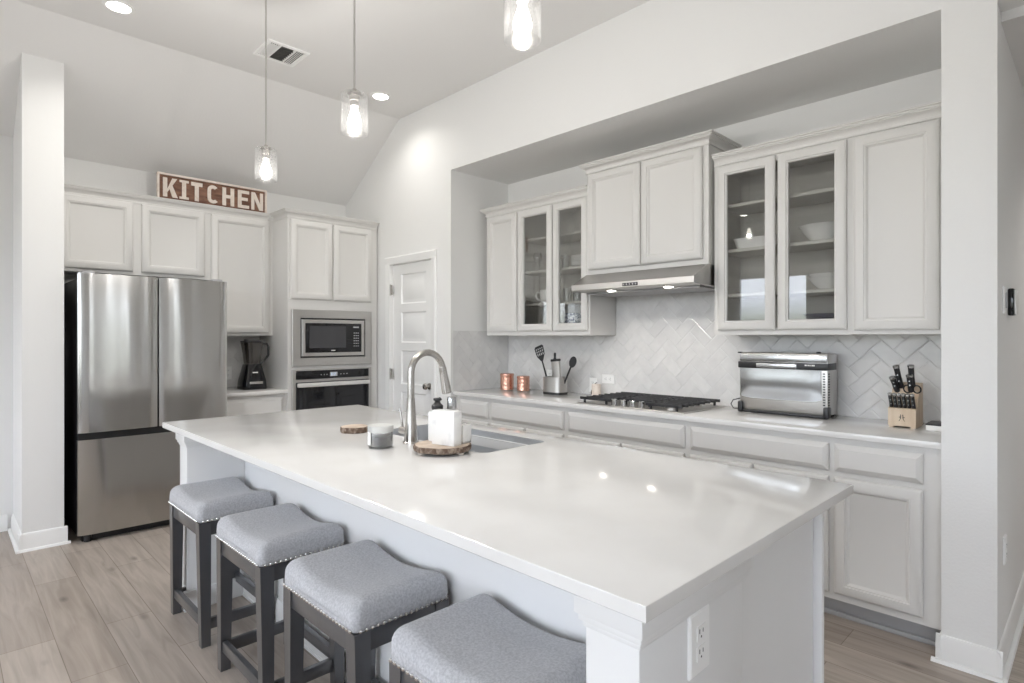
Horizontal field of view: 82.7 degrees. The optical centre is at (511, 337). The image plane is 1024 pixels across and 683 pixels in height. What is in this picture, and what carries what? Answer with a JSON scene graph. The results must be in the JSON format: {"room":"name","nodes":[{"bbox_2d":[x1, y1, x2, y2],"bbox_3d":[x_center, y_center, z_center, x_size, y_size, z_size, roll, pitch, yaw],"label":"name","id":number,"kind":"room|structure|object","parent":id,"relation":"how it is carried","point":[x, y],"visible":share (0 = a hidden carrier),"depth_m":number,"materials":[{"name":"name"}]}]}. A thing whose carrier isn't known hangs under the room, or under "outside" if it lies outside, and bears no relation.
{"room":"kitchen","nodes":[
{"label":"kitchen","id":0,"kind":"room"},
{"bbox_2d":[0,135,12,529],"bbox_3d":[-5.084,-0.090,2.794,4.074,2.900,0.285,0,0,-45],"label":"wall","id":1,"kind":"structure","parent":0,"point":[6,143],"depth_m":4.09,"materials":[{"name":"white paint"}]},
{"bbox_2d":[0,514,6,531],"bbox_3d":[-4.918,1.303,2.744,3.840,0.114,0.018,0,0,-45],"label":"baseboard","id":2,"kind":"structure","parent":1,"relation":"attached to","point":[3,518],"depth_m":4.07,"materials":[{"name":"white"}]},
{"bbox_2d":[13,53,63,533],"bbox_3d":[-3.275,-0.229,4.010,0.214,3.177,0.690,0,0,-45],"label":"wall","id":3,"kind":"structure","parent":0,"point":[38,137],"depth_m":3.77,"materials":[{"name":"white paint"}]},
{"bbox_2d":[8,514,70,553],"bbox_3d":[-3.229,1.303,3.963,0.278,0.114,0.622,0,0,-45],"label":"baseboard","id":4,"kind":"structure","parent":3,"relation":"attached to","point":[52,537],"depth_m":3.76,"materials":[{"name":"white"}]},
{"bbox_2d":[64,157,345,386],"bbox_3d":[-2.474,-0.090,5.416,3.326,2.900,0.210,0,0,-45],"label":"wall","id":5,"kind":"structure","parent":0,"point":[76,172],"depth_m":4.77,"materials":[{"name":"white paint"}]},
{"bbox_2d":[64,183,209,279],"bbox_3d":[-2.961,-0.783,4.557,0.996,0.616,0.342,0,0,-45],"label":"upper cabinet","id":6,"kind":"object","parent":5,"relation":"attached to","point":[106,231],"visible":0.81,"depth_m":4.42,"materials":[{"name":"white paint"}]},
{"bbox_2d":[227,366,231,378],"bbox_3d":[-2.542,0.320,5.198,0.070,0.115,0.009,0,0,-45],"label":"power outlet","id":7,"kind":"object","parent":5,"relation":"attached to","point":[229,369],"visible":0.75,"depth_m":5.21,"materials":[{"name":"white plastic"}]},
{"bbox_2d":[207,205,271,335],"bbox_3d":[-2.416,-0.553,5.094,0.533,1.076,0.342,0,0,-45],"label":"upper cabinet","id":8,"kind":"object","parent":5,"relation":"attached to","point":[239,240],"visible":0.88,"depth_m":5.01,"materials":[{"name":"white paint"}]},
{"bbox_2d":[156,171,266,212],"bbox_3d":[-2.498,-1.174,4.889,0.856,0.264,0.030,0,0,-45],"label":"kitchen sign","id":9,"kind":"object","parent":8,"relation":"on","point":[171,186],"visible":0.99,"depth_m":4.86,"materials":[{"name":"beige paint"}]},
{"bbox_2d":[0,0,649,205],"bbox_3d":[-0.561,-1.630,0.570,7.400,0.929,10.000,0,0,-45],"label":"ceiling","id":10,"kind":"structure","parent":0,"point":[177,87],"depth_m":4.13,"materials":[{"name":"white paint"}]},
{"bbox_2d":[102,0,135,14],"bbox_3d":[-2.370,-1.990,3.505,0.170,0.009,0.170,0,0,-45],"label":"recessed light","id":11,"kind":"object","parent":10,"relation":"in","point":[118,6],"visible":1,"depth_m":3.50,"materials":[{"name":"white"}]},
{"bbox_2d":[260,0,271,159],"bbox_3d":[-1.375,-1.435,3.249,0.120,1.119,0.120,0,0,-45],"label":"pendant light","id":12,"kind":"object","parent":10,"relation":"hanging from","point":[265,149],"visible":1,"depth_m":3.25,"materials":[{"name":"silver metal"}]},
{"bbox_2d":[262,148,269,159],"bbox_3d":[-1.375,-1.025,3.249,0.044,0.060,0.044,0,0,-45],"label":"socket","id":13,"kind":"object","parent":12,"relation":"attached to","point":[265,151],"depth_m":3.23,"materials":[{"name":"silver metal"}]},
{"bbox_2d":[253,38,309,66],"bbox_3d":[-1.619,-1.988,4.082,0.290,0.019,0.280,0,0,-45],"label":"ceiling vent","id":14,"kind":"object","parent":10,"relation":"in","point":[278,52],"visible":0.98,"depth_m":4.07,"materials":[{"name":"white plastic"}]},
{"bbox_2d":[347,0,360,107],"bbox_3d":[-0.693,-1.444,2.557,0.120,1.101,0.120,0,0,-45],"label":"pendant light","id":15,"kind":"object","parent":10,"relation":"hanging from","point":[354,95],"visible":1,"depth_m":2.55,"materials":[{"name":"silver metal"}]},
{"bbox_2d":[349,92,359,107],"bbox_3d":[-0.693,-1.043,2.557,0.044,0.060,0.044,0,0,-45],"label":"socket","id":16,"kind":"object","parent":15,"relation":"attached to","point":[354,97],"depth_m":2.54,"materials":[{"name":"silver metal"}]},
{"bbox_2d":[370,92,390,100],"bbox_3d":[-1.087,-1.990,4.810,0.170,0.009,0.170,0,0,-45],"label":"recessed light","id":17,"kind":"object","parent":10,"relation":"in","point":[382,96],"visible":1,"depth_m":4.81,"materials":[{"name":"white"}]},
{"bbox_2d":[516,0,527,5],"bbox_3d":[0.033,-1.462,1.820,0.120,1.067,0.120,0,0,-45],"label":"pendant light","id":18,"kind":"object","parent":10,"relation":"hanging from","point":[519,2],"visible":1,"depth_m":1.82,"materials":[{"name":"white glass"}]},
{"bbox_2d":[453,173,507,390],"bbox_3d":[-0.257,-0.059,5.093,0.740,2.838,0.110,0,0,-45],"label":"wall","id":19,"kind":"structure","parent":0,"point":[478,193],"depth_m":4.98,"materials":[{"name":"white paint"}]},
{"bbox_2d":[0,518,1023,682],"bbox_3d":[0.686,1.410,1.798,10.900,0.100,10.000,0,0,-45],"label":"floor","id":20,"kind":"structure","parent":0,"point":[98,610],"depth_m":2.66,"materials":[{"name":"beige wood"}]},
{"bbox_2d":[64,271,226,541],"bbox_3d":[-2.779,0.460,4.399,0.924,1.800,0.792,0,0,-45],"label":"refrigerator","id":21,"kind":"object","parent":20,"relation":"on","point":[141,353],"visible":0.74,"depth_m":4.05,"materials":[{"name":"silver"}]},
{"bbox_2d":[168,477,274,648],"bbox_3d":[-1.410,1.044,2.815,0.346,0.632,0.478,0,0,-45],"label":"bar stool","id":22,"kind":"object","parent":20,"relation":"on","point":[197,506],"visible":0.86,"depth_m":2.69,"materials":[{"name":"grey fabric"}]},
{"bbox_2d":[169,477,272,522],"bbox_3d":[-1.410,0.771,2.815,0.337,0.087,0.467,0,0,-45],"label":"seat cushion","id":23,"kind":"object","parent":22,"relation":"on","point":[209,501],"depth_m":2.72,"materials":[{"name":"grey fabric"}]},
{"bbox_2d":[227,393,285,415],"bbox_3d":[-2.324,0.918,4.999,0.531,0.883,0.604,0,0,-45],"label":"base cabinet","id":24,"kind":"object","parent":20,"relation":"on","point":[254,404],"visible":0.09,"depth_m":4.79,"materials":[{"name":"white paint"}]},
{"bbox_2d":[227,387,287,396],"bbox_3d":[-2.318,0.461,4.986,0.541,0.030,0.623,0,0,-45],"label":"countertop","id":25,"kind":"structure","parent":24,"relation":"on","point":[231,391],"depth_m":4.83,"materials":[{"name":"white stone"}]},
{"bbox_2d":[237,339,269,389],"bbox_3d":[-2.237,0.232,5.039,0.236,0.428,0.204,0,0,-45],"label":"blender","id":26,"kind":"object","parent":25,"relation":"on","point":[251,376],"visible":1,"depth_m":4.98,"materials":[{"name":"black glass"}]},
{"bbox_2d":[215,503,345,682],"bbox_3d":[-0.931,1.044,2.327,0.346,0.632,0.478,0,0,-45],"label":"bar stool","id":27,"kind":"object","parent":20,"relation":"on","point":[262,542],"visible":0.94,"depth_m":2.24,"materials":[{"name":"fabric"}]},
{"bbox_2d":[217,503,343,566],"bbox_3d":[-0.931,0.771,2.327,0.337,0.087,0.467,0,0,-45],"label":"seat cushion","id":28,"kind":"object","parent":27,"relation":"on","point":[277,535],"depth_m":2.23,"materials":[{"name":"grey fabric"}]},
{"bbox_2d":[260,208,378,410],"bbox_3d":[-1.822,0.135,5.455,0.913,2.451,0.662,0,0,-45],"label":"oven tower","id":29,"kind":"object","parent":20,"relation":"on","point":[320,261],"visible":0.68,"depth_m":5.18,"materials":[{"name":"white paint"}]},
{"bbox_2d":[292,367,370,410],"bbox_3d":[-1.798,0.626,5.437,0.766,0.692,0.627,0,0,-45],"label":"oven","id":30,"kind":"object","parent":29,"relation":"in","point":[327,387],"visible":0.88,"depth_m":5.21,"materials":[{"name":"grey"}]},
{"bbox_2d":[292,309,371,366],"bbox_3d":[-1.808,0.006,5.449,0.768,0.492,0.597,0,0,-45],"label":"microwave","id":31,"kind":"object","parent":29,"relation":"in","point":[319,337],"visible":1,"depth_m":5.21,"materials":[{"name":"grey"}]},
{"bbox_2d":[283,539,448,682],"bbox_3d":[-0.473,1.044,1.863,0.346,0.632,0.478,0,0,-45],"label":"bar stool","id":32,"kind":"object","parent":20,"relation":"on","point":[357,594],"visible":1,"depth_m":1.77,"materials":[{"name":"fabric"}]},
{"bbox_2d":[285,539,447,632],"bbox_3d":[-0.473,0.771,1.863,0.337,0.087,0.467,0,0,-45],"label":"seat cushion","id":33,"kind":"object","parent":32,"relation":"on","point":[358,587],"depth_m":1.77,"materials":[{"name":"grey fabric"}]},
{"bbox_2d":[457,395,490,425],"bbox_3d":[-0.106,0.918,4.873,0.624,0.883,0.417,0,0,-45],"label":"base cabinet","id":34,"kind":"object","parent":20,"relation":"on","point":[475,410],"visible":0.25,"depth_m":4.63,"materials":[{"name":"white paint"}]},
{"bbox_2d":[453,387,940,449],"bbox_3d":[0.891,0.461,3.848,0.633,0.030,3.277,0,0,-45],"label":"countertop","id":35,"kind":"structure","parent":34,"relation":"on","point":[844,427],"depth_m":3.15,"materials":[{"name":"white stone"}]},
{"bbox_2d":[500,373,513,389],"bbox_3d":[-0.043,0.377,4.961,0.121,0.138,0.121,0,0,-45],"label":"copper canister","id":36,"kind":"object","parent":35,"relation":"on","point":[506,379],"visible":1,"depth_m":4.91,"materials":[{"name":"brown"}]},
{"bbox_2d":[517,375,529,390],"bbox_3d":[0.095,0.384,4.850,0.108,0.124,0.108,0,0,-45],"label":"copper canister","id":37,"kind":"object","parent":35,"relation":"on","point":[523,381],"visible":1,"depth_m":4.81,"materials":[{"name":"brown"}]},
{"bbox_2d":[543,376,567,394],"bbox_3d":[0.340,0.379,4.572,0.136,0.135,0.192,0,0,-45],"label":"utensil crock","id":38,"kind":"object","parent":35,"relation":"on","point":[551,385],"visible":0.92,"depth_m":4.51,"materials":[{"name":"grey metal"}]},
{"bbox_2d":[535,345,546,375],"bbox_3d":[0.246,0.238,4.678,0.168,0.360,0.015,0,0,43],"label":"slotted turner","id":39,"kind":"object","parent":38,"relation":"in","point":[540,357],"visible":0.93,"depth_m":4.68,"materials":[{"name":"black plastic"}]},
{"bbox_2d":[551,359,560,377],"bbox_3d":[0.347,0.293,4.533,0.033,0.254,0.102,0,0,-45],"label":"box grater","id":40,"kind":"object","parent":38,"relation":"in","point":[555,363],"visible":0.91,"depth_m":4.52,"materials":[{"name":"grey metal"}]},
{"bbox_2d":[564,356,576,383],"bbox_3d":[0.442,0.273,4.486,0.142,0.253,0.022,0,0,37],"label":"serving spoon","id":41,"kind":"object","parent":38,"relation":"in","point":[573,360],"visible":1,"depth_m":4.47,"materials":[{"name":"black plastic"}]},
{"bbox_2d":[569,356,576,367],"bbox_3d":[0.471,0.191,4.465,0.017,0.088,0.073,0,0,-45],"label":"bowl","id":42,"kind":"object","parent":41,"relation":"on","point":[573,360],"depth_m":4.46,"materials":[{"name":"black plastic"}]},
{"bbox_2d":[591,382,600,395],"bbox_3d":[0.639,0.397,4.455,0.067,0.097,0.093,0,0,-17],"label":"wax warmer","id":43,"kind":"object","parent":35,"relation":"on","point":[596,388],"visible":0.82,"depth_m":4.41,"materials":[{"name":"ceramic"}]},
{"bbox_2d":[577,392,724,414],"bbox_3d":[0.896,0.421,3.815,0.520,0.049,0.790,0,0,-45],"label":"gas cooktop","id":44,"kind":"object","parent":35,"relation":"in","point":[627,400],"visible":1,"depth_m":3.70,"materials":[{"name":"black metal"}]},
{"bbox_2d":[577,400,724,414],"bbox_3d":[0.896,0.441,3.815,0.520,0.010,0.790,0,0,-45],"label":"steel tray","id":45,"kind":"object","parent":44,"relation":"on","point":[617,404],"depth_m":3.64,"materials":[{"name":"grey"}]},
{"bbox_2d":[730,352,836,419],"bbox_3d":[1.568,0.264,3.403,0.191,0.365,0.571,0,0,-45],"label":"toaster oven","id":46,"kind":"object","parent":35,"relation":"on","point":[779,383],"visible":1,"depth_m":3.29,"materials":[{"name":"grey metal"}]},
{"bbox_2d":[888,382,922,428],"bbox_3d":[1.975,0.338,2.918,0.161,0.216,0.116,0,0,-45],"label":"knife block","id":47,"kind":"object","parent":35,"relation":"on","point":[913,418],"visible":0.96,"depth_m":2.88,"materials":[{"name":"brown wood"}]},
{"bbox_2d":[889,376,899,392],"bbox_3d":[1.939,0.254,2.940,0.073,0.122,0.029,0,0,-18],"label":"kitchen knife","id":48,"kind":"object","parent":47,"relation":"in","point":[893,380],"visible":0.94,"depth_m":2.93,"materials":[{"name":"black plastic"}]},
{"bbox_2d":[892,393,897,407],"bbox_3d":[1.907,0.337,2.890,0.077,0.127,0.019,0,0,-45],"label":"steak knife","id":49,"kind":"object","parent":47,"relation":"in","point":[894,396],"visible":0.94,"depth_m":2.88,"materials":[{"name":"black plastic"}]},
{"bbox_2d":[893,364,903,387],"bbox_3d":[1.959,0.222,2.946,0.072,0.168,0.029,0,0,-22],"label":"kitchen knife","id":50,"kind":"object","parent":47,"relation":"in","point":[896,367],"visible":0.88,"depth_m":2.94,"materials":[{"name":"black plastic"}]},
{"bbox_2d":[896,393,901,407],"bbox_3d":[1.920,0.337,2.877,0.077,0.127,0.019,0,0,-45],"label":"steak knife","id":51,"kind":"object","parent":47,"relation":"in","point":[898,395],"visible":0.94,"depth_m":2.86,"materials":[{"name":"black plastic"}]},
{"bbox_2d":[901,393,906,407],"bbox_3d":[1.933,0.337,2.864,0.077,0.127,0.019,0,0,-45],"label":"steak knife","id":52,"kind":"object","parent":47,"relation":"in","point":[903,397],"visible":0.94,"depth_m":2.85,"materials":[{"name":"black plastic"}]},
{"bbox_2d":[905,393,910,408],"bbox_3d":[1.946,0.337,2.850,0.077,0.127,0.019,0,0,-45],"label":"steak knife","id":53,"kind":"object","parent":47,"relation":"in","point":[907,395],"visible":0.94,"depth_m":2.83,"materials":[{"name":"black plastic"}]},
{"bbox_2d":[906,374,913,392],"bbox_3d":[1.984,0.248,2.898,0.061,0.132,0.032,0,0,-45],"label":"kitchen knife","id":54,"kind":"object","parent":47,"relation":"in","point":[909,377],"visible":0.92,"depth_m":2.89,"materials":[{"name":"black plastic"}]},
{"bbox_2d":[907,364,914,384],"bbox_3d":[2.000,0.218,2.912,0.060,0.169,0.031,0,0,-45],"label":"kitchen knife","id":55,"kind":"object","parent":47,"relation":"in","point":[910,367],"visible":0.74,"depth_m":2.90,"materials":[{"name":"black plastic"}]},
{"bbox_2d":[903,385,921,393],"bbox_3d":[1.988,0.283,2.889,0.017,0.094,0.079,0,0,-45],"label":"scissors","id":56,"kind":"object","parent":47,"relation":"in","point":[911,388],"visible":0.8,"depth_m":2.88,"materials":[{"name":"black plastic"}]},
{"bbox_2d":[910,394,915,408],"bbox_3d":[1.959,0.337,2.837,0.077,0.127,0.019,0,0,-45],"label":"steak knife","id":57,"kind":"object","parent":47,"relation":"in","point":[912,396],"visible":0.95,"depth_m":2.82,"materials":[{"name":"black plastic"}]},
{"bbox_2d":[925,421,940,431],"bbox_3d":[2.064,0.429,2.793,0.142,0.034,0.106,0,0,-45],"label":"storage box","id":58,"kind":"object","parent":35,"relation":"on","point":[932,425],"visible":0.43,"depth_m":2.77,"materials":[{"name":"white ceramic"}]},
{"bbox_2d":[389,593,585,682],"bbox_3d":[-0.033,1.044,1.419,0.346,0.632,0.478,0,0,-45],"label":"bar stool","id":59,"kind":"object","parent":20,"relation":"on","point":[475,639],"visible":0.88,"depth_m":1.40,"materials":[{"name":"fabric"}]},
{"bbox_2d":[175,433,823,682],"bbox_3d":[-0.379,0.918,2.349,1.038,0.884,2.772,0,0,-45],"label":"kitchen island","id":60,"kind":"object","parent":20,"relation":"on","point":[766,613],"visible":0.3,"depth_m":1.60,"materials":[{"name":"white paint"}]},
{"bbox_2d":[162,405,853,623],"bbox_3d":[-0.399,0.461,2.407,1.142,0.030,2.930,0,0,-45],"label":"island countertop","id":61,"kind":"structure","parent":60,"relation":"on","point":[632,533],"depth_m":1.64,"materials":[{"name":"white stone"}]},
{"bbox_2d":[340,424,367,433],"bbox_3d":[-0.743,0.432,2.740,0.130,0.027,0.131,0,0,-45],"label":"coaster","id":62,"kind":"object","parent":61,"relation":"on","point":[352,428],"visible":0.96,"depth_m":2.70,"materials":[{"name":"brown wood"}]},
{"bbox_2d":[368,423,392,448],"bbox_3d":[-0.533,0.401,2.359,0.103,0.090,0.103,0,0,-45],"label":"candle jar","id":63,"kind":"object","parent":61,"relation":"on","point":[376,441],"visible":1,"depth_m":2.33,"materials":[{"name":"grey glass"}]},
{"bbox_2d":[398,349,451,444],"bbox_3d":[-0.378,0.249,2.529,0.246,0.394,0.114,0,0,-45],"label":"faucet","id":64,"kind":"object","parent":61,"relation":"on","point":[409,430],"visible":1,"depth_m":2.44,"materials":[{"name":"silver metal"}]},
{"bbox_2d":[413,440,471,454],"bbox_3d":[-0.270,0.429,2.258,0.229,0.033,0.229,0,0,-45],"label":"tray","id":65,"kind":"object","parent":61,"relation":"on","point":[423,447],"visible":0.79,"depth_m":2.18,"materials":[{"name":"brown wood"}]},
{"bbox_2d":[428,397,442,440],"bbox_3d":[-0.295,0.326,2.313,0.060,0.173,0.052,0,0,33],"label":"soap dispenser","id":66,"kind":"object","parent":65,"relation":"on","point":[437,404],"visible":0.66,"depth_m":2.30,"materials":[{"name":"ceramic"}]},
{"bbox_2d":[428,411,431,440],"bbox_3d":[-0.297,0.354,2.311,0.060,0.118,0.048,0,0,33],"label":"bottle","id":67,"kind":"object","parent":66,"relation":"attached to","point":[429,413],"depth_m":2.30,"materials":[{"name":"white"}]},
{"bbox_2d":[432,409,461,446],"bbox_3d":[-0.252,0.347,2.237,0.112,0.132,0.048,0,0,33],"label":"marble block","id":68,"kind":"object","parent":65,"relation":"on","point":[446,423],"visible":1,"depth_m":2.21,"materials":[{"name":"stone"}]},
{"bbox_2d":[447,396,457,409],"bbox_3d":[-0.241,0.325,2.315,0.044,0.175,0.040,0,0,33],"label":"dispenser","id":69,"kind":"object","parent":65,"relation":"on","point":[451,401],"visible":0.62,"depth_m":2.30,"materials":[{"name":"silver metal"}]},
{"bbox_2d":[462,423,470,443],"bbox_3d":[-0.188,0.377,2.275,0.034,0.072,0.052,0,0,33],"label":"sponge holder","id":70,"kind":"object","parent":65,"relation":"on","point":[466,428],"visible":0.68,"depth_m":2.26,"materials":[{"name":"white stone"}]},
{"bbox_2d":[393,425,543,452],"bbox_3d":[-0.246,0.572,2.631,0.410,0.248,0.805,0,0,-45],"label":"sink","id":71,"kind":"object","parent":61,"relation":"in","point":[422,430],"visible":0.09,"depth_m":2.77,"materials":[{"name":"silver metal"}]},
{"bbox_2d":[687,604,708,680],"bbox_3d":[0.375,0.608,1.162,0.080,0.125,0.009,0,0,-45],"label":"power outlet","id":72,"kind":"object","parent":60,"relation":"attached to","point":[697,623],"visible":1,"depth_m":1.15,"materials":[{"name":"white plastic"}]},
{"bbox_2d":[697,622,704,641],"bbox_3d":[0.377,0.588,1.160,0.032,0.028,0.003,0,0,-45],"label":"receptacle","id":73,"kind":"object","parent":72,"relation":"attached to","point":[700,625],"depth_m":1.16,"materials":[{"name":"grey"}]},
{"bbox_2d":[697,642,704,661],"bbox_3d":[0.377,0.628,1.160,0.032,0.028,0.003,0,0,-45],"label":"receptacle","id":74,"kind":"object","parent":72,"relation":"attached to","point":[700,645],"depth_m":1.16,"materials":[{"name":"grey"}]},
{"bbox_2d":[491,399,566,437],"bbox_3d":[0.310,0.918,4.450,0.624,0.883,0.769,0,0,-45],"label":"base cabinet","id":75,"kind":"object","parent":20,"relation":"on","point":[527,417],"visible":0.22,"depth_m":4.20,"materials":[{"name":"white paint"}]},
{"bbox_2d":[567,408,688,457],"bbox_3d":[0.898,0.918,3.853,0.624,0.883,0.907,0,0,-45],"label":"drawer","id":76,"kind":"object","parent":20,"relation":"on","point":[651,434],"visible":0.26,"depth_m":3.59,"materials":[{"name":"white paint"}]},
{"bbox_2d":[689,421,837,615],"bbox_3d":[1.480,0.918,3.261,0.624,0.883,0.753,0,0,-45],"label":"base cabinet","id":77,"kind":"object","parent":20,"relation":"on","point":[811,456],"visible":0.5,"depth_m":2.97,"materials":[{"name":"white paint"}]},
{"bbox_2d":[833,438,940,645],"bbox_3d":[1.894,0.918,2.841,0.624,0.883,0.427,0,0,-45],"label":"base cabinet","id":78,"kind":"object","parent":20,"relation":"on","point":[887,533],"visible":0.74,"depth_m":2.62,"materials":[{"name":"white paint"}]},
{"bbox_2d":[941,0,1023,649],"bbox_3d":[3.364,-0.318,3.852,4.200,3.355,0.182,0,0,-45],"label":"wall pier","id":79,"kind":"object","parent":20,"relation":"on","point":[982,94],"visible":0.83,"depth_m":2.40,"materials":[{"name":"white paint"}]},
{"bbox_2d":[930,573,1023,682],"bbox_3d":[3.282,1.303,3.771,4.032,0.114,0.246,0,0,-45],"label":"baseboard","id":80,"kind":"object","parent":79,"relation":"attached to","point":[994,665],"visible":0.97,"depth_m":2.40,"materials":[{"name":"white"}]},
{"bbox_2d":[1002,286,1007,313],"bbox_3d":[2.079,-0.155,2.450,0.070,0.114,0.013,0,0,-45],"label":"light switch","id":81,"kind":"object","parent":79,"relation":"attached to","point":[1004,289],"visible":1,"depth_m":2.43,"materials":[{"name":"white plastic"}]},
{"bbox_2d":[1003,534,1006,564],"bbox_3d":[2.092,0.900,2.465,0.070,0.115,0.009,0,0,-45],"label":"power outlet","id":82,"kind":"object","parent":79,"relation":"attached to","point":[1005,535],"visible":1,"depth_m":2.44,"materials":[{"name":"white plastic"}]},
{"bbox_2d":[1008,288,1017,315],"bbox_3d":[2.227,-0.155,2.585,0.100,0.120,0.028,0,0,-45],"label":"thermostat","id":83,"kind":"object","parent":79,"relation":"attached to","point":[1012,293],"visible":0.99,"depth_m":2.55,"materials":[{"name":"black plastic"}]},
{"bbox_2d":[346,0,1023,408],"bbox_3d":[0.707,-0.318,3.643,0.120,3.355,6.800,0,0,-45],"label":"wall","id":84,"kind":"structure","parent":0,"point":[652,56],"depth_m":3.84,"materials":[{"name":"white paint"}]},
{"bbox_2d":[385,249,436,415],"bbox_3d":[-0.886,0.307,5.222,0.136,2.105,0.785,0,0,-45],"label":"door","id":85,"kind":"structure","parent":84,"relation":"in","point":[410,279],"depth_m":5.26,"materials":[{"name":"white"}]},
{"bbox_2d":[463,22,940,184],"bbox_3d":[0.928,-1.428,3.889,0.540,0.100,3.289,0,0,-45],"label":"soffit","id":86,"kind":"object","parent":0,"point":[916,52],"visible":0.54,"depth_m":3.43,"materials":[{"name":"white paint"}]},
{"bbox_2d":[508,69,940,422],"bbox_3d":[1.153,-0.059,4.110,0.110,2.838,3.289,0,0,-45],"label":"wall","id":87,"kind":"structure","parent":0,"point":[662,344],"depth_m":3.83,"materials":[{"name":"white tile"}]},
{"bbox_2d":[479,202,517,335],"bbox_3d":[0.000,-0.552,4.956,0.366,1.074,0.428,0,0,-45],"label":"upper cabinet","id":88,"kind":"object","parent":87,"relation":"attached to","point":[502,220],"visible":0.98,"depth_m":4.82,"materials":[{"name":"white paint"}]},
{"bbox_2d":[514,185,615,335],"bbox_3d":[0.405,-0.551,4.545,0.366,1.076,0.729,0,0,-45],"label":"upper cabinet","id":89,"kind":"object","parent":87,"relation":"attached to","point":[552,227],"visible":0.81,"depth_m":4.44,"materials":[{"name":"paint"}]},
{"bbox_2d":[563,301,580,306],"bbox_3d":[0.431,-0.261,4.571,0.277,0.019,0.688,0,0,-45],"label":"shelf","id":90,"kind":"object","parent":89,"relation":"attached to","point":[567,303],"depth_m":4.46,"materials":[{"name":"wood"}]},
{"bbox_2d":[565,313,580,322],"bbox_3d":[0.466,-0.119,4.458,0.080,0.130,0.100,0,0,-45],"label":"tin","id":91,"kind":"object","parent":89,"relation":"in","point":[569,317],"visible":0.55,"depth_m":4.42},
{"bbox_2d":[566,266,580,274],"bbox_3d":[0.431,-0.520,4.571,0.277,0.019,0.688,0,0,-45],"label":"shelf","id":92,"kind":"object","parent":89,"relation":"attached to","point":[574,270],"depth_m":4.46,"materials":[{"name":"wood"}]},
{"bbox_2d":[571,230,580,241],"bbox_3d":[0.431,-0.780,4.571,0.277,0.019,0.688,0,0,-45],"label":"shelf","id":93,"kind":"object","parent":89,"relation":"attached to","point":[576,237],"depth_m":4.45,"materials":[{"name":"wood"}]},
{"bbox_2d":[602,374,614,383],"bbox_3d":[0.736,0.320,4.451,0.009,0.070,0.115,0,0,-45],"label":"power outlet","id":94,"kind":"object","parent":87,"relation":"attached to","point":[606,378],"visible":1,"depth_m":4.45,"materials":[{"name":"white plastic"}]},
{"bbox_2d":[578,130,741,274],"bbox_3d":[0.972,-0.834,3.941,0.406,0.788,1.015,0,0,-45],"label":"upper cabinet","id":95,"kind":"object","parent":87,"relation":"attached to","point":[651,207],"visible":0.95,"depth_m":3.75,"materials":[{"name":"white paint"}]},
{"bbox_2d":[572,264,714,296],"bbox_3d":[0.921,-0.370,3.878,0.543,0.140,0.915,0,0,-45],"label":"range hood","id":96,"kind":"object","parent":95,"relation":"attached to","point":[701,277],"visible":0.99,"depth_m":3.68,"materials":[{"name":"grey metal"}]},
{"bbox_2d":[711,123,867,334],"bbox_3d":[1.582,-0.553,3.349,0.366,1.080,0.740,0,0,-45],"label":"upper cabinet","id":97,"kind":"object","parent":87,"relation":"attached to","point":[780,186],"visible":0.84,"depth_m":3.36,"materials":[{"name":"paint"}]},
{"bbox_2d":[733,234,777,248],"bbox_3d":[1.484,-0.556,3.467,0.200,0.062,0.280,0,0,-45],"label":"baking dish","id":98,"kind":"object","parent":97,"relation":"on","point":[756,241],"visible":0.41,"depth_m":3.42,"materials":[{"name":"white ceramic"}]},
{"bbox_2d":[728,187,833,215],"bbox_3d":[1.608,-0.785,3.375,0.277,0.019,0.699,0,0,-45],"label":"shelf","id":99,"kind":"object","parent":97,"relation":"attached to","point":[820,198],"depth_m":3.38,"materials":[{"name":"wood"}]},
{"bbox_2d":[728,238,833,257],"bbox_3d":[1.608,-0.515,3.375,0.277,0.019,0.699,0,0,-45],"label":"shelf","id":100,"kind":"object","parent":97,"relation":"attached to","point":[823,246],"depth_m":3.39,"materials":[{"name":"wood"}]},
{"bbox_2d":[728,288,833,298],"bbox_3d":[1.608,-0.251,3.375,0.277,0.019,0.699,0,0,-45],"label":"shelf","id":101,"kind":"object","parent":97,"relation":"attached to","point":[828,293],"depth_m":3.36,"materials":[{"name":"wood"}]},
{"bbox_2d":[798,221,833,240],"bbox_3d":[1.722,-0.570,3.204,0.262,0.089,0.262,0,0,-45],"label":"serving bowl","id":102,"kind":"object","parent":97,"relation":"on","point":[819,230],"visible":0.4,"depth_m":3.13,"materials":[{"name":"white ceramic"}]},
{"bbox_2d":[802,313,833,318],"bbox_3d":[1.733,-0.091,3.193,0.252,0.074,0.252,0,0,-45],"label":"bowl","id":103,"kind":"object","parent":97,"relation":"in","point":[814,315],"visible":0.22,"depth_m":3.12,"materials":[{"name":"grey ceramic"}]},
{"bbox_2d":[808,276,833,288],"bbox_3d":[1.745,-0.292,3.188,0.220,0.064,0.220,0,0,-45],"label":"bowl","id":104,"kind":"object","parent":97,"relation":"on","point":[826,282],"visible":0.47,"depth_m":3.14,"materials":[{"name":"white ceramic"}]},
{"bbox_2d":[808,272,833,277],"bbox_3d":[1.745,-0.315,3.188,0.220,0.064,0.220,0,0,-45],"label":"bowl","id":105,"kind":"object","parent":104,"relation":"in","point":[824,274],"visible":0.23,"depth_m":3.13,"materials":[{"name":"white ceramic"}]},
{"bbox_2d":[848,101,940,333],"bbox_3d":[1.990,-0.554,2.935,0.366,1.078,0.426,0,0,-45],"label":"upper cabinet","id":106,"kind":"object","parent":87,"relation":"attached to","point":[896,155],"visible":0.88,"depth_m":2.84,"materials":[{"name":"white paint"}]},
{"bbox_2d":[1001,5,1023,91],"bbox_3d":[5.040,-1.350,2.235,4.080,0.100,4.514,0,0,-45],"label":"ceiling","id":107,"kind":"structure","parent":0,"point":[1012,20],"depth_m":2.50,"materials":[{"name":"white paint"}]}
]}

